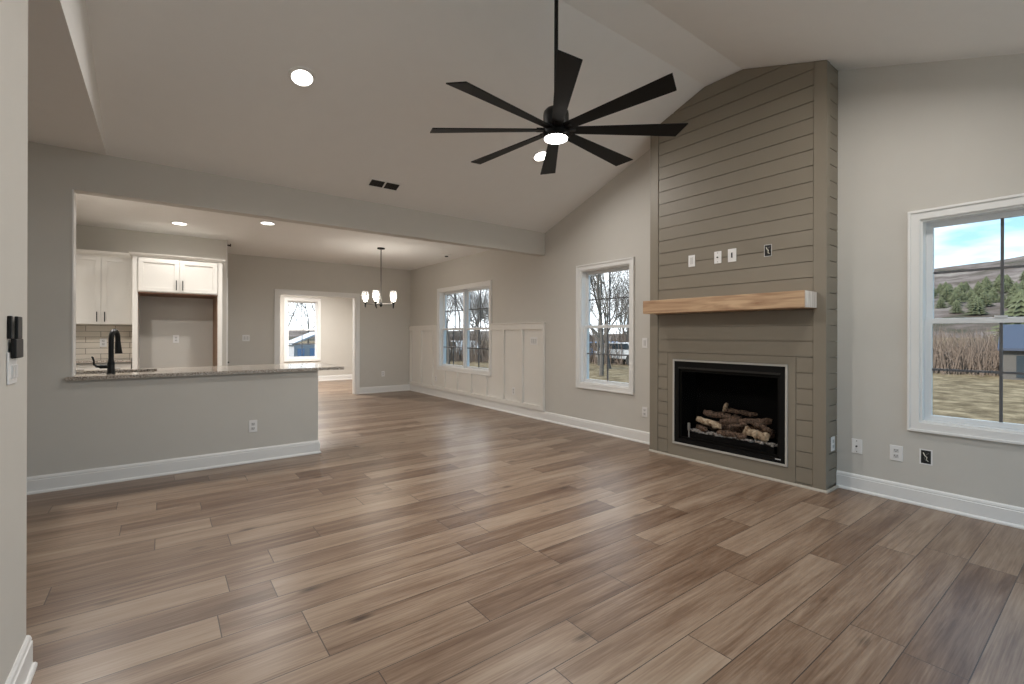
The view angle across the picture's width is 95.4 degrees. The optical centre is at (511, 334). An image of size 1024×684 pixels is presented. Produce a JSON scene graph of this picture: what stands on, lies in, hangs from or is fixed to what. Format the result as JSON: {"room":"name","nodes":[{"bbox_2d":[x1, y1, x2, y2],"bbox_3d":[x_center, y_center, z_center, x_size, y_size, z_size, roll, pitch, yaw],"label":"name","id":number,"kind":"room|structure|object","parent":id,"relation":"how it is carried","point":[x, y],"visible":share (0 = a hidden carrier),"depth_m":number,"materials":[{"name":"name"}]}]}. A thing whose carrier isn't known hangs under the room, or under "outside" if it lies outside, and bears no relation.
{"room":"living room","nodes":[
{"label":"living room","id":0,"kind":"room"},
{"bbox_2d":[0,0,106,683],"bbox_3d":[-1.575,-0.730,1.354,0.159,3.950,6.520,0,0,-37],"label":"wall","id":1,"kind":"structure","parent":0,"point":[13,13],"depth_m":1.61,"materials":[{"name":"beige paint"}]},
{"bbox_2d":[7,316,22,384],"bbox_3d":[-1.642,0.049,1.540,0.019,0.222,0.117,0,0,-37],"label":"light switch","id":2,"kind":"object","parent":1,"relation":"attached to","point":[16,352],"visible":1,"depth_m":1.52,"materials":[{"name":"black plastic"}]},
{"bbox_2d":[5,635,37,683],"bbox_3d":[-0.784,1.180,0.273,0.182,0.135,3.576,0,0,-37],"label":"baseboard","id":3,"kind":"structure","parent":1,"relation":"attached to","point":[23,670],"depth_m":1.65,"materials":[{"name":"white paint"}]},
{"bbox_2d":[28,0,89,151],"bbox_3d":[-2.102,-1.561,0.955,1.285,0.120,6.520,0,0,-37],"label":"ceiling","id":4,"kind":"structure","parent":0,"point":[52,117],"depth_m":2.99,"materials":[{"name":"paint"}]},
{"bbox_2d":[76,224,226,368],"bbox_3d":[-5.635,-0.117,7.217,1.945,2.700,1.470,0,0,-37],"label":"wall","id":5,"kind":"structure","parent":0,"point":[161,318],"depth_m":6.80,"materials":[{"name":"beige paint"}]},
{"bbox_2d":[76,325,131,358],"bbox_3d":[-5.585,0.090,6.329,0.690,0.455,0.007,0,0,-37],"label":"tile backsplash","id":6,"kind":"structure","parent":5,"relation":"attached to","point":[88,337],"depth_m":6.31,"materials":[{"name":"tile"}]},
{"bbox_2d":[100,338,106,346],"bbox_3d":[-5.559,0.103,6.337,0.072,0.116,0.009,0,0,-37],"label":"wall outlet","id":7,"kind":"object","parent":6,"relation":"attached to","point":[103,341],"visible":1,"depth_m":6.34,"materials":[{"name":"white plastic"}]},
{"bbox_2d":[76,249,131,324],"bbox_3d":[-5.468,-0.616,6.182,0.685,0.955,0.378,0,0,-37],"label":"upper cabinet","id":8,"kind":"object","parent":5,"relation":"attached to","point":[103,278],"visible":0.7,"depth_m":6.09,"materials":[{"name":"white paint"}]},
{"bbox_2d":[227,278,228,365],"bbox_3d":[-4.709,0.171,7.658,0.067,2.130,0.920,0,0,-37],"label":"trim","id":9,"kind":"structure","parent":5,"relation":"in","point":[227,278],"depth_m":7.28,"materials":[{"name":"white paint"}]},
{"bbox_2d":[76,193,488,269],"bbox_3d":[-4.414,-1.523,8.265,6.390,0.120,7.940,0,0,-37],"label":"ceiling","id":10,"kind":"structure","parent":0,"point":[246,235],"depth_m":6.85,"materials":[{"name":"paint"}]},
{"bbox_2d":[170,221,188,224],"bbox_3d":[-4.343,-1.457,6.086,0.200,0.009,0.200,0,0,-37],"label":"recessed light","id":11,"kind":"object","parent":10,"relation":"in","point":[172,222],"visible":1,"depth_m":6.08,"materials":[{"name":"white paint"}]},
{"bbox_2d":[259,221,275,224],"bbox_3d":[-3.180,-1.454,6.062,0.200,0.009,0.200,0,0,-37],"label":"recessed light","id":12,"kind":"object","parent":10,"relation":"in","point":[260,222],"visible":1,"depth_m":6.06,"materials":[{"name":"white paint"}]},
{"bbox_2d":[364,247,394,307],"bbox_3d":[-2.199,-0.956,7.817,0.598,0.999,0.586,0,0,-37],"label":"chandelier","id":13,"kind":"object","parent":10,"relation":"hanging from","point":[378,248],"visible":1,"depth_m":7.79,"materials":[{"name":"glass"}]},
{"bbox_2d":[27,141,544,476],"bbox_3d":[-1.998,-0.178,5.037,6.110,2.845,0.130,0,0,-37],"label":"wall partition","id":14,"kind":"structure","parent":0,"point":[77,425],"depth_m":4.08,"materials":[{"name":"beige paint"}]},
{"bbox_2d":[72,189,75,375],"bbox_3d":[-3.599,-0.423,3.828,0.010,1.515,0.136,0,0,-37],"label":"trim","id":15,"kind":"structure","parent":14,"relation":"attached to","point":[73,190],"depth_m":3.79,"materials":[{"name":"white paint"}]},
{"bbox_2d":[27,440,320,494],"bbox_3d":[-3.246,1.173,4.082,2.974,0.135,0.156,0,0,-37],"label":"baseboard","id":16,"kind":"structure","parent":14,"relation":"attached to","point":[112,474],"depth_m":4.11,"materials":[{"name":"white paint"}]},
{"bbox_2d":[249,420,256,431],"bbox_3d":[-2.529,0.890,4.552,0.072,0.116,0.009,0,0,-37],"label":"wall outlet","id":17,"kind":"object","parent":14,"relation":"attached to","point":[252,423],"visible":1,"depth_m":4.55,"materials":[{"name":"white plastic"}]},
{"bbox_2d":[280,295,352,375],"bbox_3d":[-6.010,-0.118,11.955,4.190,2.700,0.130,0,0,-37],"label":"wall","id":18,"kind":"structure","parent":0,"point":[336,313],"depth_m":12.74,"materials":[{"name":"beige paint"}]},
{"bbox_2d":[284,297,320,361],"bbox_3d":[-5.541,-0.139,12.305,0.900,1.655,0.176,0,0,-37],"label":"window","id":19,"kind":"structure","parent":18,"relation":"in","point":[317,302],"depth_m":12.32,"materials":[{"name":"white paint"}]},
{"bbox_2d":[318,374,351,380],"bbox_3d":[-5.915,1.165,11.932,4.060,0.135,0.026,0,0,-37],"label":"baseboard","id":20,"kind":"structure","parent":18,"relation":"attached to","point":[330,377],"depth_m":12.73,"materials":[{"name":"white paint"}]},
{"bbox_2d":[227,253,410,386],"bbox_3d":[-3.794,-0.111,9.443,3.675,2.700,0.130,0,0,-37],"label":"wall","id":21,"kind":"structure","parent":0,"point":[252,280],"depth_m":9.41,"materials":[{"name":"beige paint"}]},
{"bbox_2d":[274,289,359,393],"bbox_3d":[-3.894,0.183,9.362,1.620,2.110,0.176,0,0,-37],"label":"trim opening","id":22,"kind":"structure","parent":21,"relation":"attached to","point":[277,292],"depth_m":9.60,"materials":[{"name":"white paint"}]},
{"bbox_2d":[360,384,409,393],"bbox_3d":[-3.751,1.171,9.381,3.675,0.135,0.026,0,0,-37],"label":"baseboard","id":23,"kind":"structure","parent":21,"relation":"attached to","point":[392,388],"depth_m":10.12,"materials":[{"name":"white paint"}]},
{"bbox_2d":[26,379,1023,683],"bbox_3d":[-2.468,1.343,5.662,6.380,0.200,14.470,0,0,-37],"label":"floor","id":24,"kind":"structure","parent":0,"point":[428,539],"depth_m":2.46,"materials":[{"name":"brown wood"}]},
{"bbox_2d":[76,362,131,370],"bbox_3d":[-5.398,0.794,6.080,0.690,0.880,0.631,0,0,-37],"label":"base cabinet","id":25,"kind":"object","parent":24,"relation":"on","point":[118,365],"visible":0.11,"depth_m":5.87,"materials":[{"name":"white paint"}]},
{"bbox_2d":[76,358,131,362],"bbox_3d":[-5.392,0.334,6.072,0.694,0.030,0.628,0,0,-37],"label":"countertop","id":26,"kind":"structure","parent":25,"relation":"on","point":[100,360],"depth_m":5.96,"materials":[{"name":"stone"}]},
{"bbox_2d":[129,252,225,368],"bbox_3d":[-4.697,0.084,6.564,1.067,2.304,0.698,0,0,-37],"label":"tall cabinet","id":27,"kind":"object","parent":24,"relation":"on","point":[154,275],"visible":0.97,"depth_m":6.33,"materials":[{"name":"white paint"}]},
{"bbox_2d":[649,60,838,493],"bbox_3d":[2.101,-0.586,4.448,0.270,3.685,1.692,0,0,-37],"label":"chimney breast","id":28,"kind":"object","parent":24,"relation":"on","point":[754,164],"visible":0.98,"depth_m":4.15,"materials":[{"name":"beige paint"}]},
{"bbox_2d":[688,255,694,266],"bbox_3d":[1.796,-0.740,4.657,0.008,0.116,0.072,0,0,-37],"label":"blank plate","id":29,"kind":"object","parent":28,"relation":"attached to","point":[691,259],"visible":1,"depth_m":4.65,"materials":[{"name":"white plastic"}]},
{"bbox_2d":[714,251,721,263],"bbox_3d":[1.956,-0.739,4.436,0.018,0.116,0.072,0,0,-37],"label":"plate","id":30,"kind":"object","parent":28,"relation":"attached to","point":[717,255],"visible":1,"depth_m":4.44,"materials":[{"name":"white plastic"}]},
{"bbox_2d":[672,359,787,466],"bbox_3d":[2.135,0.683,4.486,0.357,0.866,1.106,0,0,-37],"label":"gas fireplace","id":31,"kind":"object","parent":28,"relation":"in","point":[739,409],"visible":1,"depth_m":4.50,"materials":[{"name":"black metal"}]},
{"bbox_2d":[688,430,777,456],"bbox_3d":[2.133,1.029,4.485,0.210,0.095,0.840,0,0,-37],"label":"tray","id":32,"kind":"object","parent":31,"relation":"on","point":[750,443],"depth_m":4.37,"materials":[{"name":"black metal"}]},
{"bbox_2d":[643,290,816,314],"bbox_3d":[1.913,-0.284,4.311,0.222,0.134,1.534,0,0,-37],"label":"mantel shelf","id":33,"kind":"object","parent":28,"relation":"attached to","point":[802,299],"visible":1,"depth_m":4.08,"materials":[{"name":"brown wood"}]},
{"bbox_2d":[728,248,735,261],"bbox_3d":[2.043,-0.741,4.328,0.009,0.122,0.080,0,0,-37],"label":"cable plate","id":34,"kind":"object","parent":28,"relation":"attached to","point":[731,252],"visible":1,"depth_m":4.32,"materials":[{"name":"white plastic"}]},
{"bbox_2d":[764,244,771,256],"bbox_3d":[2.233,-0.739,4.071,0.018,0.104,0.064,0,0,-37],"label":"junction box","id":35,"kind":"object","parent":28,"relation":"attached to","point":[767,248],"visible":1,"depth_m":4.07,"materials":[{"name":"grey plastic"}]},
{"bbox_2d":[831,436,834,450],"bbox_3d":[2.621,0.888,3.805,0.072,0.116,0.009,0,0,-37],"label":"wall outlet","id":36,"kind":"object","parent":28,"relation":"attached to","point":[833,437],"visible":1,"depth_m":3.80,"materials":[{"name":"white plastic"}]},
{"bbox_3d":[-3.249,0.805,4.587,2.325,0.871,0.645,0,0,-37],"label":"base cabinet","id":37,"kind":"object","parent":24,"relation":"on","visible":0},
{"bbox_2d":[65,363,343,380],"bbox_3d":[-3.107,0.354,4.609,2.583,0.030,0.860,0,0,-37],"label":"countertop","id":38,"kind":"structure","parent":37,"relation":"on","point":[238,369],"depth_m":4.51,"materials":[{"name":"stone"}]},
{"bbox_2d":[91,329,121,373],"bbox_3d":[-3.516,0.141,4.091,0.128,0.394,0.256,0,0,7],"label":"kitchen faucet","id":39,"kind":"object","parent":38,"relation":"on","point":[110,366],"visible":0.99,"depth_m":4.05,"materials":[{"name":"black metal"}]},
{"bbox_2d":[85,0,1023,232],"bbox_3d":[0.491,-1.917,2.908,5.005,1.283,6.520,0,0,-37],"label":"vault","id":40,"kind":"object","parent":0,"point":[205,86],"visible":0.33,"depth_m":3.69,"materials":[{"name":"paint"}]},
{"bbox_2d":[288,66,315,87],"bbox_3d":[-1.607,-1.971,3.568,0.199,0.072,0.187,0,0,-43],"label":"recessed light","id":41,"kind":"object","parent":40,"relation":"attached to","point":[303,77],"visible":1,"depth_m":3.56,"materials":[{"name":"white paint"}]},
{"bbox_2d":[291,70,312,84],"bbox_3d":[-1.607,-1.970,3.567,0.148,0.002,0.148,0,-20,-37],"label":"diffuser","id":42,"kind":"object","parent":41,"relation":"attached to","point":[301,77],"depth_m":3.57,"materials":[{"name":"plastic"}]},
{"bbox_2d":[366,177,401,191],"bbox_3d":[-1.372,-1.612,5.009,0.350,0.057,0.143,0,0,-37],"label":"ceiling register","id":43,"kind":"object","parent":40,"relation":"attached to","point":[373,182],"visible":1,"depth_m":5.01,"materials":[{"name":"white paint"}]},
{"bbox_2d":[532,150,545,161],"bbox_3d":[0.316,-1.949,5.077,0.199,0.072,0.187,0,0,-43],"label":"recessed light","id":44,"kind":"object","parent":40,"relation":"attached to","point":[538,156],"visible":0.7,"depth_m":5.07,"materials":[{"name":"white paint"}]},
{"bbox_2d":[535,152,545,160],"bbox_3d":[0.317,-1.948,5.076,0.148,0.002,0.148,0,-20,-37],"label":"diffuser","id":45,"kind":"object","parent":44,"relation":"attached to","point":[539,156],"depth_m":5.07,"materials":[{"name":"white"}]},
{"bbox_2d":[430,0,687,174],"bbox_3d":[0.294,-1.860,3.097,1.581,1.153,1.581,0,0,-18],"label":"ceiling fan","id":46,"kind":"object","parent":40,"relation":"hanging from","point":[557,129],"visible":1,"depth_m":3.03,"materials":[{"name":"black metal"}]},
{"bbox_2d":[410,53,1023,507],"bbox_3d":[0.037,-0.725,7.539,0.150,3.950,14.460,0,0,-37],"label":"wall","id":47,"kind":"structure","parent":0,"point":[916,136],"depth_m":3.67,"materials":[{"name":"beige paint"}]},
{"bbox_2d":[437,280,491,375],"bbox_3d":[-0.875,-0.115,8.725,0.176,1.635,1.930,0,0,-37],"label":"window","id":48,"kind":"structure","parent":47,"relation":"in","point":[465,289],"depth_m":8.71,"materials":[{"name":"white paint"}]},
{"bbox_2d":[408,322,545,411],"bbox_3d":[-0.918,0.461,8.635,0.049,1.313,4.621,0,0,-37],"label":"panelling","id":49,"kind":"object","parent":47,"relation":"attached to","point":[516,363],"visible":1,"depth_m":7.70,"materials":[{"name":"paint"}]},
{"bbox_2d":[530,337,536,344],"bbox_3d":[0.327,0.091,7.008,0.008,0.116,0.165,0,0,-37],"label":"light switch","id":50,"kind":"object","parent":49,"relation":"attached to","point":[533,340],"visible":1,"depth_m":7.01,"materials":[{"name":"white plastic"}]},
{"bbox_2d":[576,257,634,394],"bbox_3d":[1.216,-0.109,5.950,0.176,1.635,0.960,0,0,-37],"label":"window","id":51,"kind":"structure","parent":47,"relation":"in","point":[583,272],"depth_m":6.03,"materials":[{"name":"white paint"}]},
{"bbox_2d":[642,338,646,347],"bbox_3d":[1.540,0.093,5.408,0.008,0.116,0.072,0,0,-37],"label":"light switch","id":52,"kind":"object","parent":47,"relation":"attached to","point":[644,340],"visible":1,"depth_m":5.41,"materials":[{"name":"white plastic"}]},
{"bbox_2d":[642,407,646,416],"bbox_3d":[1.539,0.894,5.407,0.009,0.116,0.072,0,0,-37],"label":"wall outlet","id":53,"kind":"object","parent":47,"relation":"attached to","point":[644,409],"visible":1,"depth_m":5.41,"materials":[{"name":"white plastic"}]},
{"bbox_2d":[410,385,1023,529],"bbox_3d":[0.966,1.185,6.152,0.026,0.135,10.860,0,0,-37],"label":"baseboard","id":54,"kind":"structure","parent":47,"relation":"attached to","point":[990,511],"depth_m":3.64,"materials":[{"name":"white paint"}]},
{"bbox_2d":[851,438,861,453],"bbox_3d":[2.777,0.896,3.756,0.018,0.116,0.072,0,0,-37],"label":"plate","id":55,"kind":"object","parent":47,"relation":"attached to","point":[856,444],"visible":1,"depth_m":3.76,"materials":[{"name":"white plastic"}]},
{"bbox_2d":[890,445,902,461],"bbox_3d":[2.932,0.902,3.558,0.009,0.116,0.080,0,0,-37],"label":"wall outlet","id":56,"kind":"object","parent":47,"relation":"attached to","point":[896,452],"visible":1,"depth_m":3.55,"materials":[{"name":"white plastic"}]},
{"bbox_2d":[919,448,932,465],"bbox_3d":[3.034,0.896,3.418,0.018,0.112,0.074,0,0,-37],"label":"junction box","id":57,"kind":"object","parent":47,"relation":"attached to","point":[925,456],"visible":1,"depth_m":3.42,"materials":[{"name":"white plastic"}]},
{"bbox_2d":[907,193,1023,444],"bbox_3d":[3.318,-0.103,3.162,0.176,1.635,0.957,0,0,-37],"label":"window","id":58,"kind":"structure","parent":47,"relation":"in","point":[920,228],"depth_m":3.43,"materials":[{"name":"white paint"}]},
{"label":"outside","id":59,"kind":"structure","parent":0,"visible":0},
{"bbox_2d":[298,338,1023,423],"bbox_3d":[-0.003,0.932,0.000,132.000,1.835,131.920,0,0,-37],"label":"ground","id":60,"kind":"structure","parent":59,"point":[964,395],"depth_m":15.36,"materials":[{"name":"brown plant"}]},
{"bbox_2d":[288,303,307,326],"bbox_3d":[-21.239,-3.356,42.225,6.006,9.754,4.663,0,0,-43],"label":"bare tree","id":61,"kind":"object","parent":60,"relation":"on","point":[290,303],"visible":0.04,"depth_m":42.86,"materials":[{"name":"grey plant"}]},
{"bbox_2d":[289,332,314,356],"bbox_3d":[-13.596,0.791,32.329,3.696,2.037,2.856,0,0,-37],"label":"house","id":62,"kind":"structure","parent":60,"relation":"on","point":[295,350],"depth_m":30.84,"materials":[{"name":"grey"}]},
{"bbox_2d":[289,303,314,342],"bbox_3d":[-17.741,-1.939,39.996,5.235,7.188,3.278,0,0,-12],"label":"bare tree","id":63,"kind":"object","parent":60,"relation":"on","point":[304,306],"visible":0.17,"depth_m":40.14,"materials":[{"name":"grey plant"}]},
{"bbox_2d":[446,294,460,363],"bbox_3d":[-4.231,-1.726,24.664,4.002,7.242,5.958,0,0,-6],"label":"bare tree","id":64,"kind":"object","parent":60,"relation":"on","point":[447,332],"visible":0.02,"depth_m":24.96,"materials":[{"name":"grey plant"}]},
{"bbox_2d":[446,294,470,338],"bbox_3d":[-7.521,-2.574,51.462,6.587,8.008,4.425,0,0,-4],"label":"bare tree","id":65,"kind":"object","parent":60,"relation":"on","point":[450,306],"visible":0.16,"depth_m":52.01,"materials":[{"name":"grey plant"}]},
{"bbox_2d":[446,335,474,360],"bbox_3d":[-4.977,0.890,32.784,3.221,2.006,3.999,0,0,44],"label":"bare shrub","id":66,"kind":"object","parent":60,"relation":"on","point":[451,355],"visible":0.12,"depth_m":32.69,"materials":[{"name":"plant"}]},
{"bbox_2d":[450,341,477,354],"bbox_3d":[-3.846,1.129,36.671,1.740,1.419,4.287,0,0,-17],"label":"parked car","id":67,"kind":"object","parent":60,"relation":"on","point":[454,341],"visible":0.12,"depth_m":34.96,"materials":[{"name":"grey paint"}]},
{"bbox_2d":[446,290,487,340],"bbox_3d":[-4.454,-2.409,37.552,6.278,8.620,3.932,0,0,-10],"label":"bare tree","id":68,"kind":"object","parent":60,"relation":"on","point":[481,290],"visible":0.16,"depth_m":37.73,"materials":[{"name":"grey plant"}]},
{"bbox_2d":[446,331,487,359],"bbox_3d":[-3.664,0.781,35.254,4.250,2.231,3.279,0,0,-38],"label":"bare shrub","id":69,"kind":"object","parent":60,"relation":"on","point":[455,331],"visible":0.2,"depth_m":34.65,"materials":[{"name":"plant"}]},
{"bbox_2d":[446,290,488,361],"bbox_3d":[-3.157,-2.272,32.607,4.610,8.344,6.864,0,0,38],"label":"bare tree","id":70,"kind":"object","parent":60,"relation":"on","point":[459,304],"visible":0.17,"depth_m":32.28,"materials":[{"name":"grey plant"}]},
{"bbox_2d":[449,324,486,340],"bbox_3d":[-3.645,0.355,42.744,5.339,2.766,4.900,0,0,-39],"label":"bare shrub","id":71,"kind":"object","parent":60,"relation":"on","point":[478,324],"visible":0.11,"depth_m":42.04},
{"bbox_2d":[450,325,488,362],"bbox_3d":[-1.877,0.580,32.057,5.041,2.647,3.889,0,0,23],"label":"bare shrub","id":72,"kind":"object","parent":60,"relation":"on","point":[472,358],"visible":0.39,"depth_m":31.58,"materials":[{"name":"plant"}]},
{"bbox_2d":[452,289,488,335],"bbox_3d":[-3.014,-3.134,48.865,7.617,9.259,5.116,0,0,-41],"label":"bare tree","id":73,"kind":"object","parent":60,"relation":"on","point":[485,291],"visible":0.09,"depth_m":48.49,"materials":[{"name":"grey plant"}]},
{"bbox_2d":[459,290,488,319],"bbox_3d":[-0.128,-1.919,23.174,5.588,7.672,3.499,0,0,-20],"label":"bare tree","id":74,"kind":"object","parent":60,"relation":"on","point":[476,295],"visible":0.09,"depth_m":22.46,"materials":[{"name":"grey plant"}]},
{"bbox_2d":[471,290,488,333],"bbox_3d":[-3.059,-2.077,47.236,4.487,7.287,3.484,0,0,19],"label":"bare tree","id":75,"kind":"object","parent":60,"relation":"on","point":[483,290],"visible":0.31,"depth_m":47.04,"materials":[{"name":"grey plant"}]},
{"bbox_2d":[589,324,617,363],"bbox_3d":[4.614,0.536,32.410,4.077,2.774,5.284,0,0,-35],"label":"bare shrub","id":76,"kind":"object","parent":60,"relation":"on","point":[590,338],"visible":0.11,"depth_m":31.54,"materials":[{"name":"plant"}]},
{"bbox_2d":[590,274,620,375],"bbox_3d":[3.040,-2.506,21.014,4.890,8.850,7.280,0,0,2],"label":"bare tree","id":77,"kind":"object","parent":60,"relation":"on","point":[601,367],"visible":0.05,"depth_m":21.18,"materials":[{"name":"grey plant"}]},
{"bbox_2d":[589,324,628,364],"bbox_3d":[6.627,0.609,30.276,3.879,2.640,5.028,0,0,-14],"label":"bare shrub","id":78,"kind":"object","parent":60,"relation":"on","point":[619,361],"visible":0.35,"depth_m":29.63,"materials":[{"name":"plant"}]},
{"bbox_2d":[590,270,628,368],"bbox_3d":[4.957,-2.450,25.809,6.386,8.768,3.999,0,0,31],"label":"bare tree","id":79,"kind":"object","parent":60,"relation":"on","point":[612,278],"visible":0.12,"depth_m":25.73,"materials":[{"name":"grey plant"}]},
{"bbox_2d":[590,271,628,365],"bbox_3d":[5.765,-2.050,28.464,4.898,7.954,3.803,0,0,1],"label":"bare tree","id":80,"kind":"object","parent":60,"relation":"on","point":[615,302],"visible":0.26,"depth_m":28.25,"materials":[{"name":"grey plant"}]},
{"bbox_2d":[590,270,628,363],"bbox_3d":[5.275,-1.717,29.918,4.023,7.281,5.990,0,0,-6],"label":"bare tree","id":81,"kind":"object","parent":60,"relation":"on","point":[613,287],"visible":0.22,"depth_m":28.88,"materials":[{"name":"grey plant"}]},
{"bbox_2d":[590,270,628,339],"bbox_3d":[8.806,-2.843,35.676,4.571,9.562,5.888,0,0,24],"label":"bare tree","id":82,"kind":"object","parent":60,"relation":"on","point":[625,270],"visible":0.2,"depth_m":34.73,"materials":[{"name":"grey plant"}]},
{"bbox_2d":[596,342,628,364],"bbox_3d":[7.369,1.163,30.096,1.740,1.419,4.287,0,0,-27],"label":"parked car","id":83,"kind":"object","parent":60,"relation":"on","point":[625,345],"visible":0.2,"depth_m":29.30,"materials":[{"name":"grey paint"}]},
{"bbox_2d":[608,272,628,332],"bbox_3d":[13.604,-3.461,57.952,4.470,9.350,5.757,0,0,41],"label":"bare tree","id":84,"kind":"object","parent":60,"relation":"on","point":[625,272],"visible":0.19,"depth_m":57.24,"materials":[{"name":"grey plant"}]},
{"bbox_2d":[611,272,628,332],"bbox_3d":[10.839,-2.651,45.409,3.935,8.628,6.284,0,0,30],"label":"bare tree","id":85,"kind":"object","parent":60,"relation":"on","point":[614,272],"visible":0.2,"depth_m":45.03,"materials":[{"name":"grey plant"}]},
{"bbox_2d":[933,327,998,375],"bbox_3d":[22.014,0.782,24.081,4.227,2.387,4.606,0,0,18],"label":"bare shrub","id":86,"kind":"object","parent":60,"relation":"on","point":[943,362],"visible":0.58,"depth_m":23.02,"materials":[{"name":"plant"}]},
{"bbox_2d":[933,331,998,368],"bbox_3d":[24.556,0.845,25.813,3.337,2.271,4.325,0,0,6],"label":"bare shrub","id":87,"kind":"object","parent":60,"relation":"on","point":[953,331],"visible":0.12,"depth_m":25.48,"materials":[{"name":"plant"}]},
{"bbox_2d":[938,331,998,373],"bbox_3d":[23.935,0.886,24.181,3.874,2.187,4.222,0,0,-42],"label":"bare shrub","id":88,"kind":"object","parent":60,"relation":"on","point":[974,357],"visible":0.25,"depth_m":23.82,"materials":[{"name":"plant"}]},
{"bbox_2d":[940,334,998,376],"bbox_3d":[23.393,0.939,21.793,3.681,2.078,4.011,0,0,-26],"label":"bare shrub","id":89,"kind":"object","parent":60,"relation":"on","point":[984,365],"visible":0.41,"depth_m":22.24,"materials":[{"name":"plant"}]},
{"bbox_2d":[945,327,998,368],"bbox_3d":[26.573,0.753,26.191,4.701,2.468,3.627,0,0,-30],"label":"bare shrub","id":90,"kind":"object","parent":60,"relation":"on","point":[968,327],"visible":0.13,"depth_m":26.21,"materials":[{"name":"plant"}]},
{"bbox_2d":[985,289,1023,340],"bbox_3d":[44.337,-1.433,40.718,4.902,5.270,5.060,0,0,-4],"label":"evergreen tree","id":91,"kind":"object","parent":60,"relation":"on","point":[1017,310],"visible":0.52,"depth_m":40.60,"materials":[{"name":"plant"}]},
{"bbox_2d":[998,324,1023,379],"bbox_3d":[23.612,0.746,20.174,4.080,2.448,3.392,0,0,-41],"label":"shed","id":92,"kind":"object","parent":60,"relation":"on","point":[1013,334],"visible":0.76,"depth_m":20.04,"materials":[{"name":"blue"}]},
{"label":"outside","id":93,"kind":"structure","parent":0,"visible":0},
{"bbox_2d":[289,256,1023,340],"bbox_3d":[26.440,-16.796,127.063,397.906,38.549,421.804,0,0,-37],"label":"hills","id":94,"kind":"structure","parent":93,"point":[972,277],"depth_m":96.19,"materials":[{"name":"plant"}]},
{"bbox_2d":[934,297,948,307],"bbox_3d":[60.359,-4.528,65.499,1.709,1.837,1.764,0,0,-26],"label":"evergreen tree","id":95,"kind":"object","parent":94,"relation":"on","point":[940,303],"visible":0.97,"depth_m":65.34,"materials":[{"name":"plant"}]},
{"bbox_2d":[935,285,952,300],"bbox_3d":[69.258,-6.525,74.005,2.801,3.011,2.891,0,0,3],"label":"evergreen tree","id":96,"kind":"object","parent":94,"relation":"on","point":[947,291],"visible":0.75,"depth_m":73.80,"materials":[{"name":"plant"}]},
{"bbox_2d":[937,281,953,295],"bbox_3d":[76.177,-8.109,81.877,2.624,2.733,2.542,0,0,2],"label":"evergreen tree","id":97,"kind":"object","parent":94,"relation":"on","point":[945,283],"visible":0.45,"depth_m":81.79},
{"bbox_2d":[946,292,961,305],"bbox_3d":[62.535,-5.030,65.856,2.230,2.232,2.171,0,0,-43],"label":"evergreen tree","id":98,"kind":"object","parent":94,"relation":"on","point":[953,297],"visible":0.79,"depth_m":65.74,"materials":[{"name":"plant"}]},
{"bbox_2d":[947,287,965,302],"bbox_3d":[66.199,-5.840,69.398,2.392,2.571,2.469,0,0,43],"label":"evergreen tree","id":99,"kind":"object","parent":94,"relation":"on","point":[957,291],"visible":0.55,"depth_m":68.97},
{"bbox_2d":[950,299,964,312],"bbox_3d":[57.680,-3.629,60.398,1.889,2.031,1.950,0,0,42],"label":"evergreen tree","id":100,"kind":"object","parent":94,"relation":"on","point":[956,309],"visible":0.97,"depth_m":60.26,"materials":[{"name":"plant"}]},
{"bbox_2d":[955,282,968,293],"bbox_3d":[74.491,-7.429,77.165,2.776,2.891,2.689,0,0,-21],"label":"evergreen tree","id":101,"kind":"object","parent":94,"relation":"on","point":[961,287],"visible":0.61,"depth_m":76.97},
{"bbox_2d":[964,292,983,307],"bbox_3d":[61.754,-4.578,62.216,2.357,2.359,2.295,0,0,-35],"label":"evergreen tree","id":102,"kind":"object","parent":94,"relation":"on","point":[974,295],"visible":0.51,"depth_m":62.23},
{"bbox_2d":[962,296,988,314],"bbox_3d":[57.133,-3.574,57.329,2.506,2.694,2.587,0,0,-40],"label":"evergreen tree","id":103,"kind":"object","parent":94,"relation":"on","point":[976,308],"visible":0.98,"depth_m":57.09,"materials":[{"name":"plant"}]},
{"bbox_2d":[980,276,992,288],"bbox_3d":[81.090,-8.765,79.749,2.599,2.794,2.683,0,0,-38],"label":"evergreen tree","id":104,"kind":"object","parent":94,"relation":"on","point":[986,279],"visible":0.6,"depth_m":79.61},
{"bbox_2d":[979,290,995,305],"bbox_3d":[63.310,-4.843,62.466,2.472,2.474,2.407,0,0,13],"label":"evergreen tree","id":105,"kind":"object","parent":94,"relation":"on","point":[985,296],"visible":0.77,"depth_m":62.11,"materials":[{"name":"plant"}]},
{"bbox_2d":[988,292,999,302],"bbox_3d":[67.118,-5.181,65.216,1.760,1.761,1.713,0,0,-26],"label":"evergreen tree","id":106,"kind":"object","parent":94,"relation":"on","point":[991,294],"visible":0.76,"depth_m":65.07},
{"bbox_2d":[989,287,998,300],"bbox_3d":[69.240,-5.810,67.157,2.137,2.297,2.205,0,0,44],"label":"evergreen tree","id":107,"kind":"object","parent":94,"relation":"on","point":[994,291],"visible":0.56,"depth_m":66.91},
{"bbox_2d":[998,281,1010,292],"bbox_3d":[78.910,-7.682,74.388,2.073,2.131,2.130,0,0,31],"label":"evergreen tree","id":108,"kind":"object","parent":94,"relation":"on","point":[1006,284],"visible":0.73,"depth_m":74.19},
{"bbox_2d":[996,274,1013,289],"bbox_3d":[80.597,-8.485,75.890,2.902,2.904,2.825,0,0,-38],"label":"evergreen tree","id":109,"kind":"object","parent":94,"relation":"on","point":[1006,277],"visible":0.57,"depth_m":75.67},
{"bbox_2d":[1004,281,1020,300],"bbox_3d":[69.435,-5.914,64.042,2.750,2.957,2.839,0,0,-10],"label":"evergreen tree","id":110,"kind":"object","parent":94,"relation":"on","point":[1016,285],"visible":0.5,"depth_m":64.06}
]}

